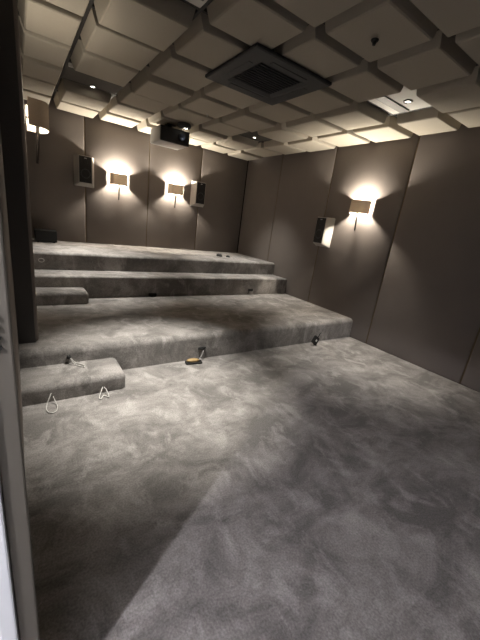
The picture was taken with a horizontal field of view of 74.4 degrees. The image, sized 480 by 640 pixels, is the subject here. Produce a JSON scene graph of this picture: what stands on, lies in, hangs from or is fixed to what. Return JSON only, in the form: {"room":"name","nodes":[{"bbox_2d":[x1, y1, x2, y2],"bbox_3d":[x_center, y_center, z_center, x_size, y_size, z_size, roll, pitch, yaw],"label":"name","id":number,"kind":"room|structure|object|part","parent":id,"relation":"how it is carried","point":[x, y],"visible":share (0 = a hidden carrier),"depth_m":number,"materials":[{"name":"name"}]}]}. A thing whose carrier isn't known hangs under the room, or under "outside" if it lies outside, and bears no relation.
{"room":"home theater","nodes":[
{"label":"home theater","id":0,"kind":"room"},
{"bbox_2d":[0,130,24,464],"bbox_3d":[-1.452,-0.742,1.845,0.118,2.960,7.720,-4,21,-34],"label":"wall","id":1,"kind":"structure","parent":0,"point":[2,178],"depth_m":1.90,"materials":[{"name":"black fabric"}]},
{"bbox_2d":[0,197,39,639],"bbox_3d":[-0.204,0.368,0.171,0.150,2.150,1.160,-4,21,-34],"label":"door","id":2,"kind":"structure","parent":1,"relation":"in","point":[18,601],"depth_m":0.69,"materials":[{"name":"white paint"}]},
{"bbox_2d":[13,0,38,340],"bbox_3d":[-2.575,-1.579,3.577,0.207,2.668,3.280,-4,21,-34],"label":"wall","id":3,"kind":"structure","parent":0,"point":[15,7],"depth_m":2.33,"materials":[{"name":"beige fabric"}]},
{"bbox_2d":[0,0,35,343],"bbox_3d":[-1.652,-1.067,2.315,0.123,2.668,0.010,-4,21,-34],"label":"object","id":4,"kind":"structure","parent":3,"relation":"attached to","point":[10,115],"depth_m":2.31,"materials":[{"name":"grey fabric"}]},
{"bbox_2d":[24,96,48,163],"bbox_3d":[-1.584,-1.449,2.468,0.162,0.426,0.294,-4,21,-34],"label":"wall sconce","id":5,"kind":"object","parent":3,"relation":"attached to","point":[37,112],"visible":0.94,"depth_m":2.35,"materials":[{"name":"brown metal"}]},
{"bbox_3d":[-1.559,-1.567,2.438,0.140,0.180,0.294,-4,21,-34],"label":"lamp shade","id":6,"kind":"part","parent":5,"relation":"part of","materials":[{"name":"fabric"}]},
{"bbox_3d":[-1.592,-1.400,2.483,0.038,0.321,0.028,-4,21,-34],"label":"stem","id":7,"kind":"part","parent":5,"relation":"part of","materials":[{"name":"brown metal"}]},
{"bbox_2d":[23,99,247,252],"bbox_3d":[-1.681,-2.494,6.045,4.160,2.150,0.120,-4,21,-34],"label":"wall","id":8,"kind":"structure","parent":0,"point":[58,204],"depth_m":5.76,"materials":[{"name":"beige fabric"}]},
{"bbox_2d":[73,154,93,187],"bbox_3d":[-2.572,-2.464,5.238,0.311,0.472,0.162,-4,21,-34],"label":"wall speaker","id":9,"kind":"object","parent":8,"relation":"attached to","point":[83,165],"visible":1,"depth_m":5.18,"materials":[{"name":"black plastic"}]},
{"bbox_2d":[79,155,91,183],"bbox_3d":[-2.529,-2.461,5.176,0.188,0.396,0.006,-4,21,-34],"label":"grille","id":10,"kind":"object","parent":9,"relation":"attached to","point":[85,162],"depth_m":5.17,"materials":[{"name":"black fabric"}]},
{"bbox_2d":[84,116,86,242],"bbox_3d":[-2.625,-2.408,5.356,0.017,2.150,0.024,-4,21,-34],"label":"trim","id":11,"kind":"structure","parent":8,"relation":"attached to","point":[84,116],"depth_m":5.44,"materials":[{"name":"gold metal"}]},
{"bbox_2d":[110,173,127,199],"bbox_3d":[-2.138,-2.350,5.594,0.294,0.426,0.162,-4,21,-34],"label":"wall sconce","id":12,"kind":"object","parent":8,"relation":"attached to","point":[115,178],"visible":1,"depth_m":5.49,"materials":[{"name":"fabric"}]},
{"bbox_3d":[-2.117,-2.463,5.549,0.294,0.180,0.140,-4,21,-34],"label":"lamp shade","id":13,"kind":"part","parent":12,"relation":"part of","materials":[{"name":"fabric"}]},
{"bbox_2d":[145,134,150,246],"bbox_3d":[-1.736,-2.477,5.963,0.017,2.150,0.024,-4,21,-34],"label":"trim","id":14,"kind":"structure","parent":8,"relation":"attached to","point":[150,134],"depth_m":5.97,"materials":[{"name":"gold metal"}]},
{"bbox_2d":[168,183,182,207],"bbox_3d":[-1.260,-2.422,6.192,0.294,0.426,0.162,-4,21,-34],"label":"wall sconce","id":15,"kind":"object","parent":8,"relation":"attached to","point":[175,189],"visible":1,"depth_m":6.08,"materials":[{"name":"brown metal"}]},
{"bbox_3d":[-1.238,-2.536,6.147,0.294,0.180,0.140,-4,21,-34],"label":"lamp shade","id":16,"kind":"part","parent":15,"relation":"part of","materials":[{"name":"fabric"}]},
{"bbox_2d":[190,181,205,206],"bbox_3d":[-0.834,-2.560,6.440,0.311,0.472,0.162,-4,21,-34],"label":"wall speaker","id":17,"kind":"object","parent":8,"relation":"attached to","point":[197,196],"visible":1,"depth_m":6.38,"materials":[{"name":"black plastic"}]},
{"bbox_2d":[196,182,205,203],"bbox_3d":[-0.791,-2.558,6.378,0.188,0.396,0.006,-4,21,-34],"label":"grille","id":18,"kind":"object","parent":17,"relation":"attached to","point":[200,186],"depth_m":6.37,"materials":[{"name":"black fabric"}]},
{"bbox_2d":[194,148,202,249],"bbox_3d":[-0.862,-2.544,6.560,0.017,2.150,0.024,-4,21,-34],"label":"trim","id":19,"kind":"structure","parent":8,"relation":"attached to","point":[202,148],"depth_m":6.63,"materials":[{"name":"gold metal"}]},
{"bbox_2d":[32,239,273,274],"bbox_3d":[-1.446,-0.853,5.886,4.148,0.810,1.409,-4,21,-34],"label":"platform","id":20,"kind":"object","parent":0,"point":[59,255],"visible":0.53,"depth_m":5.11,"materials":[{"name":"carpet"}]},
{"bbox_2d":[34,228,56,242],"bbox_3d":[-3.127,-1.354,5.084,0.300,0.185,0.260,-4,21,-34],"label":"equipment box","id":21,"kind":"object","parent":20,"relation":"on","point":[43,235],"visible":0.99,"depth_m":4.99,"materials":[{"name":"black plastic"}]},
{"bbox_2d":[34,269,286,296],"bbox_3d":[-0.955,-0.456,5.212,4.160,0.576,0.423,-4,21,-34],"label":"step","id":22,"kind":"structure","parent":0,"point":[96,283],"depth_m":4.77,"materials":[{"name":"carpet"}]},
{"bbox_2d":[148,293,156,296],"bbox_3d":[-1.292,-0.371,4.698,0.125,0.048,0.053,-4,21,-34],"label":"outlet","id":23,"kind":"object","parent":22,"relation":"attached to","point":[149,294],"visible":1,"depth_m":4.70,"materials":[{"name":"black plastic"}]},
{"bbox_2d":[22,336,479,639],"bbox_3d":[1.137,1.100,2.193,4.307,0.080,4.249,-4,21,-34],"label":"floor","id":24,"kind":"structure","parent":0,"point":[329,489],"depth_m":1.80,"materials":[{"name":"carpet"}]},
{"bbox_2d":[46,393,57,413],"bbox_3d":[-1.411,0.622,2.367,0.079,0.077,0.173,-4,21,-34],"label":"cable loop","id":25,"kind":"object","parent":24,"relation":"on","point":[51,393],"visible":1,"depth_m":2.39,"materials":[{"name":"white plastic"}]},
{"bbox_2d":[20,358,124,406],"bbox_3d":[-1.390,0.497,2.667,0.752,0.146,0.349,-4,21,-34],"label":"carpeted step","id":26,"kind":"structure","parent":24,"relation":"on","point":[66,380],"depth_m":2.56,"materials":[{"name":"carpet"}]},
{"bbox_2d":[67,355,84,366],"bbox_3d":[-1.419,0.354,2.737,0.172,0.074,0.046,9,17,4],"label":"cable","id":27,"kind":"object","parent":26,"relation":"on","point":[68,356],"visible":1,"depth_m":2.73,"materials":[{"name":"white plastic"}]},
{"bbox_2d":[99,387,108,399],"bbox_3d":[-1.126,0.599,2.602,0.082,0.058,0.110,-4,21,-34],"label":"cable loop","id":28,"kind":"object","parent":24,"relation":"on","point":[102,387],"visible":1,"depth_m":2.60,"materials":[{"name":"white plastic"}]},
{"bbox_2d":[19,293,352,369],"bbox_3d":[-0.465,0.005,4.415,4.307,0.292,1.639,-4,21,-34],"label":"platform","id":29,"kind":"object","parent":24,"relation":"on","point":[137,331],"visible":0.81,"depth_m":3.70,"materials":[{"name":"carpet"}]},
{"bbox_2d":[36,287,88,304],"bbox_3d":[-2.216,-0.302,3.908,0.595,0.145,0.298,-4,21,-34],"label":"carpeted step","id":30,"kind":"structure","parent":29,"relation":"on","point":[44,295],"depth_m":3.82,"materials":[{"name":"carpet"}]},
{"bbox_2d":[185,350,203,364],"bbox_3d":[-0.484,0.405,3.415,0.220,0.111,0.109,-1,19,-27],"label":"connector","id":31,"kind":"object","parent":24,"relation":"on","point":[190,361],"visible":1,"depth_m":3.38,"materials":[{"name":"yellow plastic"}]},
{"bbox_2d":[311,332,321,344],"bbox_3d":[1.072,0.266,4.423,0.166,0.180,0.069,1,18,-21],"label":"power adaptor","id":32,"kind":"object","parent":24,"relation":"on","point":[315,339],"visible":1,"depth_m":4.40,"materials":[{"name":"black plastic"}]},
{"bbox_2d":[238,124,479,391],"bbox_3d":[2.196,-1.023,4.336,0.120,2.960,7.720,-4,21,-34],"label":"wall","id":33,"kind":"structure","parent":0,"point":[427,313],"depth_m":4.39,"materials":[{"name":"beige fabric"}]},
{"bbox_2d":[267,154,283,260],"bbox_3d":[0.668,-1.866,6.410,0.024,2.960,0.017,-4,21,-34],"label":"trim","id":34,"kind":"structure","parent":33,"relation":"attached to","point":[283,154],"depth_m":6.29,"materials":[{"name":"gold metal"}]},
{"bbox_2d":[307,148,337,301],"bbox_3d":[1.391,-1.458,5.397,0.024,2.960,0.017,-4,21,-34],"label":"trim","id":35,"kind":"structure","parent":33,"relation":"attached to","point":[337,148],"depth_m":5.26,"materials":[{"name":"gold metal"}]},
{"bbox_2d":[313,217,334,247],"bbox_3d":[1.367,-1.461,5.249,0.162,0.472,0.311,-4,21,-34],"label":"wall speaker","id":36,"kind":"object","parent":33,"relation":"attached to","point":[322,236],"visible":1,"depth_m":5.17,"materials":[{"name":"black plastic"}]},
{"bbox_2d":[313,217,325,242],"bbox_3d":[1.311,-1.477,5.203,0.006,0.396,0.188,-4,21,-34],"label":"grille","id":37,"kind":"object","parent":36,"relation":"attached to","point":[320,231],"depth_m":5.18,"materials":[{"name":"black fabric"}]},
{"bbox_2d":[349,200,371,230],"bbox_3d":[1.741,-1.549,4.692,0.162,0.426,0.294,-4,21,-34],"label":"wall sconce","id":38,"kind":"object","parent":33,"relation":"attached to","point":[357,206],"visible":1,"depth_m":4.57,"materials":[{"name":"brown metal"}]},
{"bbox_3d":[1.748,-1.665,4.650,0.140,0.180,0.294,-4,21,-34],"label":"lamp shade","id":39,"kind":"part","parent":38,"relation":"part of","materials":[{"name":"fabric"}]},
{"bbox_2d":[366,136,420,343],"bbox_3d":[2.115,-1.049,4.385,0.024,2.960,0.017,-4,21,-34],"label":"trim","id":40,"kind":"structure","parent":33,"relation":"attached to","point":[420,136],"depth_m":4.34,"materials":[{"name":"gold metal"}]},
{"bbox_2d":[459,328,479,383],"bbox_3d":[2.838,-0.640,3.372,0.024,2.960,0.017,-4,21,-34],"label":"trim","id":41,"kind":"structure","parent":33,"relation":"attached to","point":[479,328],"depth_m":3.69,"materials":[{"name":"gold metal"}]},
{"label":"outside","id":42,"kind":"structure","parent":0,"visible":0},
{"bbox_2d":[150,123,189,149],"bbox_3d":[-1.099,-2.916,4.987,0.480,0.290,0.495,-4,21,-34],"label":"projector","id":43,"kind":"object","parent":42,"point":[167,136],"visible":1,"depth_m":4.86,"materials":[{"name":"black plastic"}]},
{"bbox_3d":[-0.993,-2.818,4.843,0.470,0.204,0.024,-4,21,-34],"label":"panel","id":44,"kind":"part","parent":43,"relation":"part of","materials":[{"name":"black plastic"}]},
{"bbox_3d":[0.566,-2.333,2.644,4.545,0.100,7.960,-4,21,-34],"label":"ceiling","id":45,"kind":"structure","parent":0,"visible":0},
{"bbox_2d":[18,0,477,142],"bbox_3d":[0.312,-2.414,3.140,4.155,0.030,6.622,-4,21,-34],"label":"grid","id":46,"kind":"object","parent":45,"relation":"attached to","point":[203,8],"visible":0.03,"depth_m":2.98,"materials":[{"name":"metal"}]},
{"bbox_2d":[23,88,51,104],"bbox_3d":[-2.886,-3.190,4.447,0.423,0.128,0.497,-4,21,-34],"label":"block","id":47,"kind":"object","parent":46,"relation":"attached to","point":[26,92],"visible":0.4,"depth_m":4.35,"materials":[{"name":"beige fabric"}]},
{"bbox_2d":[22,74,55,95],"bbox_3d":[-2.546,-3.001,3.971,0.423,0.123,0.557,-4,21,-34],"label":"block","id":48,"kind":"object","parent":46,"relation":"attached to","point":[30,83],"visible":0.53,"depth_m":3.94,"materials":[{"name":"beige fabric"}]},
{"bbox_2d":[20,48,62,83],"bbox_3d":[-2.195,-2.797,3.480,0.423,0.134,0.542,-4,21,-34],"label":"block","id":49,"kind":"object","parent":46,"relation":"attached to","point":[31,67],"visible":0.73,"depth_m":3.41,"materials":[{"name":"beige fabric"}]},
{"bbox_2d":[18,16,70,67],"bbox_3d":[-1.843,-2.602,2.988,0.423,0.126,0.552,-4,21,-34],"label":"block","id":50,"kind":"object","parent":46,"relation":"attached to","point":[33,45],"visible":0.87,"depth_m":2.92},
{"bbox_2d":[18,0,81,45],"bbox_3d":[-1.493,-2.403,2.497,0.423,0.128,0.542,-4,21,-34],"label":"block","id":51,"kind":"object","parent":46,"relation":"attached to","point":[41,17],"visible":0.92,"depth_m":2.45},
{"bbox_2d":[45,0,89,16],"bbox_3d":[-1.151,-2.206,2.019,0.423,0.135,0.522,-4,21,-34],"label":"block","id":52,"kind":"object","parent":46,"relation":"attached to","point":[78,7],"visible":1,"depth_m":2.20,"materials":[{"name":"beige fabric"}]},
{"bbox_2d":[54,91,99,117],"bbox_3d":[-2.443,-3.222,4.751,0.588,0.133,0.497,-4,21,-34],"label":"block","id":53,"kind":"object","parent":46,"relation":"attached to","point":[62,105],"visible":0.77,"depth_m":4.69,"materials":[{"name":"white fabric"}]},
{"bbox_2d":[58,78,111,110],"bbox_3d":[-2.104,-3.029,4.276,0.588,0.136,0.557,-4,21,-34],"label":"block","id":54,"kind":"object","parent":46,"relation":"attached to","point":[69,91],"visible":0.9,"depth_m":4.14,"materials":[{"name":"beige fabric"}]},
{"bbox_2d":[63,62,120,93],"bbox_3d":[-1.747,-2.866,3.772,0.596,0.057,0.606,-4,21,-34],"label":"recessed panel","id":55,"kind":"object","parent":46,"relation":"attached to","point":[70,73],"visible":0.52,"depth_m":3.82,"materials":[{"name":"tile"}]},
{"bbox_2d":[70,39,138,86],"bbox_3d":[-1.399,-2.644,3.288,0.588,0.110,0.552,-4,21,-34],"label":"block","id":56,"kind":"object","parent":46,"relation":"attached to","point":[84,61],"visible":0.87,"depth_m":3.21,"materials":[{"name":"beige fabric"}]},
{"bbox_2d":[98,106,140,127],"bbox_3d":[-1.933,-3.268,5.096,0.583,0.119,0.497,-4,21,-34],"label":"block","id":57,"kind":"object","parent":46,"relation":"attached to","point":[104,114],"visible":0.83,"depth_m":5.02,"materials":[{"name":"white fabric"}]},
{"bbox_2d":[80,8,160,70],"bbox_3d":[-1.049,-2.444,2.798,0.588,0.114,0.542,-4,21,-34],"label":"block","id":58,"kind":"object","parent":46,"relation":"attached to","point":[96,38],"visible":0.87,"depth_m":2.73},
{"bbox_2d":[107,95,154,120],"bbox_3d":[-1.593,-3.081,4.619,0.583,0.108,0.557,-4,21,-34],"label":"block","id":59,"kind":"object","parent":46,"relation":"attached to","point":[114,106],"visible":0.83,"depth_m":4.54,"materials":[{"name":"white fabric"}]},
{"bbox_2d":[117,83,169,112],"bbox_3d":[-1.241,-2.882,4.126,0.583,0.108,0.542,-4,21,-34],"label":"block","id":60,"kind":"object","parent":46,"relation":"attached to","point":[126,95],"visible":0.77,"depth_m":4.08,"materials":[{"name":"white fabric"}]},
{"bbox_2d":[94,0,195,50],"bbox_3d":[-0.708,-2.240,2.321,0.588,0.135,0.522,-4,21,-34],"label":"block","id":61,"kind":"object","parent":46,"relation":"attached to","point":[157,24],"visible":0.92,"depth_m":2.26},
{"bbox_2d":[137,118,155,133],"bbox_3d":[-1.425,-3.300,5.446,0.588,0.135,0.497,-4,21,-34],"label":"block","id":62,"kind":"object","parent":46,"relation":"attached to","point":[144,126],"visible":0.3,"depth_m":5.26,"materials":[{"name":"beige fabric"}]},
{"bbox_2d":[131,66,193,105],"bbox_3d":[-0.892,-2.671,3.639,0.583,0.136,0.552,-4,21,-34],"label":"block","id":63,"kind":"object","parent":46,"relation":"attached to","point":[145,84],"visible":0.87,"depth_m":3.54,"materials":[{"name":"beige fabric"}]},
{"bbox_2d":[148,110,193,130],"bbox_3d":[-1.084,-3.120,4.967,0.588,0.108,0.557,-4,21,-34],"label":"block","id":64,"kind":"object","parent":46,"relation":"attached to","point":[158,118],"visible":0.53,"depth_m":4.81,"materials":[{"name":"white fabric"}]},
{"bbox_2d":[149,44,213,90],"bbox_3d":[-0.540,-2.486,3.144,0.583,0.108,0.542,-4,21,-34],"label":"block","id":65,"kind":"object","parent":46,"relation":"attached to","point":[168,65],"visible":0.73,"depth_m":3.06,"materials":[{"name":"beige fabric"}]},
{"bbox_2d":[163,102,212,125],"bbox_3d":[-0.732,-2.921,4.474,0.588,0.108,0.542,-4,21,-34],"label":"block","id":66,"kind":"object","parent":46,"relation":"attached to","point":[177,112],"visible":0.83,"depth_m":4.41,"materials":[{"name":"white fabric"}]},
{"bbox_2d":[177,122,190,129],"bbox_3d":[-0.841,-2.921,4.758,0.209,0.063,0.209,-4,21,-34],"label":"recessed light","id":67,"kind":"object","parent":66,"relation":"attached to","point":[184,125],"visible":1,"depth_m":4.70,"materials":[{"name":"grey plastic"}]},
{"bbox_2d":[183,130,208,145],"bbox_3d":[-0.913,-3.345,5.793,0.588,0.122,0.497,-4,21,-34],"label":"block","id":68,"kind":"object","parent":46,"relation":"attached to","point":[192,141],"visible":0.3,"depth_m":5.79,"materials":[{"name":"beige fabric"}]},
{"bbox_2d":[186,0,207,7],"bbox_3d":[-0.382,-2.105,1.859,0.596,0.037,0.526,-4,21,-34],"label":"recessed panel","id":69,"kind":"object","parent":46,"relation":"attached to","point":[199,3],"visible":1,"depth_m":2.17,"materials":[{"name":"white tile"}]},
{"bbox_2d":[184,124,227,142],"bbox_3d":[-0.575,-3.147,5.319,0.588,0.134,0.557,-4,21,-34],"label":"block","id":70,"kind":"object","parent":46,"relation":"attached to","point":[197,132],"visible":0.7,"depth_m":5.21,"materials":[{"name":"beige fabric"}]},
{"bbox_2d":[181,88,238,118],"bbox_3d":[-0.382,-2.721,3.983,0.588,0.113,0.552,-4,21,-34],"label":"block","id":71,"kind":"object","parent":46,"relation":"attached to","point":[199,102],"visible":0.83,"depth_m":3.90,"materials":[{"name":"white fabric"}]},
{"bbox_2d":[174,12,249,68],"bbox_3d":[-0.198,-2.292,2.665,0.583,0.108,0.522,-4,21,-34],"label":"block","id":72,"kind":"object","parent":46,"relation":"attached to","point":[203,43],"visible":0.53,"depth_m":2.54,"materials":[{"name":"beige fabric"}]},
{"bbox_2d":[201,142,236,153],"bbox_3d":[-0.405,-3.382,6.141,0.583,0.127,0.497,-4,21,-34],"label":"block","id":73,"kind":"object","parent":46,"relation":"attached to","point":[213,146],"visible":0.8,"depth_m":6.08,"materials":[{"name":"beige fabric"}]},
{"bbox_2d":[202,117,248,136],"bbox_3d":[-0.221,-2.960,4.823,0.588,0.110,0.542,-4,21,-34],"label":"block","id":74,"kind":"object","parent":46,"relation":"attached to","point":[217,125],"visible":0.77,"depth_m":4.76,"materials":[{"name":"beige fabric"}]},
{"bbox_2d":[204,82,261,108],"bbox_3d":[-0.031,-2.525,3.492,0.588,0.108,0.542,-4,21,-34],"label":"block","id":75,"kind":"object","parent":46,"relation":"attached to","point":[215,90],"visible":0.5,"depth_m":3.51,"materials":[{"name":"beige fabric"}]},
{"bbox_2d":[216,135,258,150],"bbox_3d":[-0.065,-3.191,5.665,0.583,0.125,0.557,-4,21,-34],"label":"block","id":76,"kind":"object","parent":46,"relation":"attached to","point":[237,142],"visible":0.87,"depth_m":5.54,"materials":[{"name":"beige fabric"}]},
{"bbox_2d":[228,150,261,160],"bbox_3d":[0.099,-3.417,6.487,0.578,0.135,0.497,-4,21,-34],"label":"block","id":77,"kind":"object","parent":46,"relation":"attached to","point":[241,154],"visible":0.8,"depth_m":6.41,"materials":[{"name":"beige fabric"}]},
{"bbox_2d":[222,106,276,131],"bbox_3d":[0.128,-2.753,4.335,0.588,0.129,0.552,-4,21,-34],"label":"block","id":78,"kind":"object","parent":46,"relation":"attached to","point":[243,118],"visible":0.83,"depth_m":4.24,"materials":[{"name":"white fabric"}]},
{"bbox_2d":[239,131,270,140],"bbox_3d":[0.293,-3.038,5.158,0.591,0.025,0.606,-4,21,-34],"label":"recessed panel","id":79,"kind":"object","parent":46,"relation":"attached to","point":[249,134],"visible":0.27,"depth_m":5.28,"materials":[{"name":"tile"}]},
{"bbox_2d":[207,0,307,48],"bbox_3d":[0.123,-2.111,2.216,0.583,0.108,0.462,-4,21,-34],"label":"block","id":80,"kind":"object","parent":46,"relation":"attached to","point":[268,23],"visible":0.76,"depth_m":2.17,"materials":[{"name":"beige fabric"}]},
{"bbox_2d":[244,142,281,156],"bbox_3d":[0.440,-3.235,6.009,0.578,0.114,0.557,-4,21,-34],"label":"block","id":81,"kind":"object","parent":46,"relation":"attached to","point":[259,150],"visible":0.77,"depth_m":5.93,"materials":[{"name":"beige fabric"}]},
{"bbox_2d":[205,42,331,104],"bbox_3d":[0.254,-2.293,2.941,0.850,0.144,0.850,-4,21,-34],"label":"air conditioner","id":82,"kind":"object","parent":46,"relation":"attached to","point":[259,72],"depth_m":2.87,"materials":[{"name":"grey plastic"}]},
{"bbox_2d":[233,62,299,93],"bbox_3d":[0.248,-2.251,2.954,0.462,0.022,0.462,-4,21,-34],"label":"ceiling vent","id":83,"kind":"object","parent":82,"relation":"in","point":[261,77],"depth_m":2.95,"materials":[{"name":"black metal"}]},
{"bbox_2d":[249,101,310,122],"bbox_3d":[0.480,-2.564,3.841,0.588,0.108,0.542,-4,21,-34],"label":"block","id":84,"kind":"object","parent":46,"relation":"attached to","point":[282,112],"visible":0.73,"depth_m":3.79,"materials":[{"name":"white fabric"}]},
{"bbox_2d":[258,122,307,142],"bbox_3d":[0.637,-2.790,4.683,0.583,0.133,0.552,-4,21,-34],"label":"block","id":85,"kind":"object","parent":46,"relation":"attached to","point":[280,132],"visible":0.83,"depth_m":4.60,"materials":[{"name":"beige fabric"}]},
{"bbox_2d":[264,140,305,154],"bbox_3d":[0.792,-3.033,5.517,0.578,0.121,0.542,-4,21,-34],"label":"block","id":86,"kind":"object","parent":46,"relation":"attached to","point":[284,148],"visible":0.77,"depth_m":5.46,"materials":[{"name":"beige fabric"}]},
{"bbox_2d":[288,136,335,151],"bbox_3d":[1.141,-2.829,5.028,0.578,0.134,0.552,-4,21,-34],"label":"block","id":87,"kind":"object","parent":46,"relation":"attached to","point":[311,144],"visible":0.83,"depth_m":4.95,"materials":[{"name":"beige fabric"}]},
{"bbox_2d":[286,113,342,136],"bbox_3d":[0.988,-2.595,4.191,0.583,0.127,0.542,-4,21,-34],"label":"block","id":88,"kind":"object","parent":46,"relation":"attached to","point":[313,125],"visible":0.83,"depth_m":4.10,"materials":[{"name":"beige fabric"}]},
{"bbox_2d":[274,23,362,77],"bbox_3d":[0.631,-2.151,2.564,0.588,0.108,0.462,-4,21,-34],"label":"block","id":89,"kind":"object","parent":46,"relation":"attached to","point":[313,49],"visible":0.6,"depth_m":2.46,"materials":[{"name":"beige fabric"}]},
{"bbox_2d":[273,0,363,27],"bbox_3d":[0.434,-1.928,1.782,0.583,0.122,0.492,-4,21,-34],"label":"block","id":90,"kind":"object","parent":46,"relation":"attached to","point":[315,13],"visible":1,"depth_m":1.93,"materials":[{"name":"beige fabric"}]},
{"bbox_2d":[286,87,352,113],"bbox_3d":[0.822,-2.371,3.361,0.588,0.108,0.522,-4,21,-34],"label":"block","id":91,"kind":"object","parent":46,"relation":"attached to","point":[325,99],"visible":0.57,"depth_m":3.31,"materials":[{"name":"white fabric"}]},
{"bbox_2d":[317,128,370,146],"bbox_3d":[1.493,-2.636,4.535,0.578,0.122,0.542,-4,21,-34],"label":"block","id":92,"kind":"object","parent":46,"relation":"attached to","point":[343,138],"visible":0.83,"depth_m":4.47,"materials":[{"name":"beige fabric"}]},
{"bbox_2d":[321,100,387,129],"bbox_3d":[1.330,-2.402,3.711,0.583,0.125,0.522,-4,21,-34],"label":"block","id":93,"kind":"object","parent":46,"relation":"attached to","point":[356,115],"visible":0.87,"depth_m":3.61,"materials":[{"name":"white fabric"}]},
{"bbox_2d":[325,59,402,102],"bbox_3d":[1.143,-2.190,2.913,0.588,0.108,0.462,-4,21,-34],"label":"block","id":94,"kind":"object","parent":46,"relation":"attached to","point":[364,82],"visible":0.73,"depth_m":2.83,"materials":[{"name":"beige fabric"}]},
{"bbox_2d":[325,0,437,61],"bbox_3d":[0.943,-1.972,2.128,0.588,0.112,0.492,-4,21,-34],"label":"ceiling panel","id":95,"kind":"object","parent":46,"relation":"attached to","point":[399,25],"visible":0.89,"depth_m":2.06,"materials":[{"name":"beige fabric"}]},
{"bbox_2d":[371,37,378,45],"bbox_3d":[0.910,-1.881,2.141,0.054,0.032,0.054,-4,21,-34],"label":"ceiling sensor","id":96,"kind":"object","parent":95,"relation":"attached to","point":[374,40],"visible":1,"depth_m":2.13,"materials":[{"name":"black plastic"}]},
{"bbox_2d":[353,116,412,142],"bbox_3d":[1.835,-2.439,4.056,0.578,0.128,0.522,-4,21,-34],"label":"block","id":97,"kind":"object","parent":46,"relation":"attached to","point":[390,130],"visible":0.83,"depth_m":3.96,"materials":[{"name":"beige fabric"}]},
{"bbox_2d":[369,86,430,113],"bbox_3d":[1.656,-2.262,3.250,0.591,0.037,0.526,-4,21,-34],"label":"recessed panel","id":98,"kind":"object","parent":46,"relation":"attached to","point":[393,103],"visible":0.45,"depth_m":3.28,"materials":[{"name":"white tile"}]},
{"bbox_3d":[1.596,-2.283,3.335,0.540,0.012,0.110,-4,21,-34],"label":"metal plate","id":99,"kind":"part","parent":98,"relation":"part of","materials":[{"name":"grey metal"}]},
{"bbox_2d":[403,99,412,103],"bbox_3d":[1.720,-2.235,3.236,0.090,0.012,0.090,-4,21,-34],"label":"recessed light","id":100,"kind":"object","parent":98,"relation":"attached to","point":[407,101],"visible":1,"depth_m":3.23,"materials":[{"name":"grey metal"}]},
{"bbox_2d":[377,30,476,89],"bbox_3d":[1.454,-2.010,2.477,0.588,0.117,0.492,-4,21,-34],"label":"block","id":101,"kind":"object","parent":46,"relation":"attached to","point":[440,59],"visible":0.87,"depth_m":2.39,"materials":[{"name":"beige fabric"}]},
{"bbox_2d":[397,107,461,135],"bbox_3d":[2.156,-2.264,3.607,0.578,0.117,0.462,-4,21,-34],"label":"block","id":102,"kind":"object","parent":46,"relation":"attached to","point":[427,121],"visible":0.9,"depth_m":3.52,"materials":[{"name":"beige fabric"}]},
{"bbox_2d":[410,0,479,36],"bbox_3d":[1.262,-1.781,1.682,0.588,0.133,0.492,-4,21,-34],"label":"block","id":103,"kind":"object","parent":46,"relation":"attached to","point":[452,17],"visible":1,"depth_m":1.81,"materials":[{"name":"beige fabric"}]},
{"bbox_2d":[416,65,479,112],"bbox_3d":[1.962,-2.043,2.827,0.583,0.129,0.492,-4,21,-34],"label":"block","id":104,"kind":"object","parent":46,"relation":"attached to","point":[462,93],"visible":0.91,"depth_m":2.77,"materials":[{"name":"beige fabric"}]},
{"bbox_2d":[448,106,479,127],"bbox_3d":[2.468,-2.091,3.168,0.578,0.110,0.492,-4,21,-34],"label":"block","id":105,"kind":"object","parent":46,"relation":"attached to","point":[470,117],"visible":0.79,"depth_m":3.22,"materials":[{"name":"white fabric"}]},
{"bbox_2d":[455,26,479,65],"bbox_3d":[1.774,-1.825,2.030,0.588,0.123,0.492,-4,21,-34],"label":"block","id":106,"kind":"object","parent":46,"relation":"attached to","point":[469,40],"visible":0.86,"depth_m":2.07,"materials":[{"name":"beige fabric"}]}
]}

